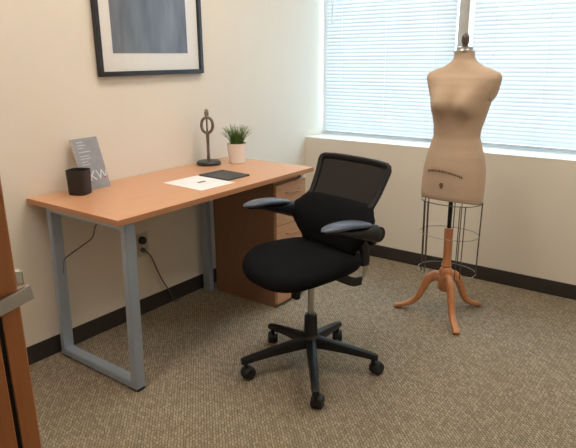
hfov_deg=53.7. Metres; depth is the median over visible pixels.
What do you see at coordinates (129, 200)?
desk
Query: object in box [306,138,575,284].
wall
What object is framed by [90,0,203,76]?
framed picture
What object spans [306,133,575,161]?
sill
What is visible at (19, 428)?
door
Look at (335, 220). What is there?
office chair
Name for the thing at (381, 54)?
window blind
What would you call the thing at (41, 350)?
baseboard
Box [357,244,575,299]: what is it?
baseboard
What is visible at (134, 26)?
print
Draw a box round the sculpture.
[197,109,220,165]
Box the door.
[0,179,41,447]
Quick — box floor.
[29,256,575,447]
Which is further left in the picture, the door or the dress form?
the door
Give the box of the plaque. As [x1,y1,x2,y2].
[69,136,110,189]
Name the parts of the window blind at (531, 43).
pull cord, ladder cord, rail, ladder cord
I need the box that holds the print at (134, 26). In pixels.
[108,0,187,52]
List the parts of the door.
handle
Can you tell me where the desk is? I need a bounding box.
[26,157,313,391]
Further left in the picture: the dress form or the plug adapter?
the plug adapter
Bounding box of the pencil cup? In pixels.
[65,168,91,195]
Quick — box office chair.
[240,152,391,408]
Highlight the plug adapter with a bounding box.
[138,236,146,243]
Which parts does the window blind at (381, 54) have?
ladder cord, rail, ladder cord, ladder cord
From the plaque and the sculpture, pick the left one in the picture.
the plaque
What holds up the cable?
hanging from the desk
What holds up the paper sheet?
on the desk
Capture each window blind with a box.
[325,0,458,139]
[470,0,575,151]
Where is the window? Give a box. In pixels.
[324,0,575,153]
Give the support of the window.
attached to the wall at (528, 223)
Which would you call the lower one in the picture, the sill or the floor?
the floor
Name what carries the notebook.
on the desk
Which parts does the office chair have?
armrest, arm, arm, adjust lever, seat, arm, arm, arm, forward arm, frame, armrest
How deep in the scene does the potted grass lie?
3.08 m
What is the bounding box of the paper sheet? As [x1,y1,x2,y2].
[165,176,234,190]
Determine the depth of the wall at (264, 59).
2.77 m
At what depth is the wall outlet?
2.91 m
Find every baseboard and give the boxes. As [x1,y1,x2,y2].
[27,268,216,364]
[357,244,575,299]
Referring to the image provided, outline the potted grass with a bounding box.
[221,124,251,163]
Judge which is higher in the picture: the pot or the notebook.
the pot
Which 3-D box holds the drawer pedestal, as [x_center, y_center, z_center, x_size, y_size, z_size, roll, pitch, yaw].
[-0.147,0.048,3.168,0.468,0.712,0.265,11,20,35]
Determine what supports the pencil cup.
on the desk
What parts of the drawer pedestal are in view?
drawer, drawer, drawer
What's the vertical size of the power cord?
0.363 m
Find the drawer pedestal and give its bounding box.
[213,174,304,307]
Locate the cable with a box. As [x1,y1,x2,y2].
[63,224,97,272]
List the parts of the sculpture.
rod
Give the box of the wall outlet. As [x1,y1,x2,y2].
[136,231,148,257]
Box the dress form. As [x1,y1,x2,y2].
[394,33,501,334]
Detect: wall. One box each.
[0,0,324,347]
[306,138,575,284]
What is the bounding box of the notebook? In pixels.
[199,170,249,180]
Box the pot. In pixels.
[227,142,246,163]
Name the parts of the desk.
leg, leg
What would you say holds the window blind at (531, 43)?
attached to the window
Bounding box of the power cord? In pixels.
[140,247,179,300]
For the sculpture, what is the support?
on the desk
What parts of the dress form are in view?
leg, post, leg, leg, arm plate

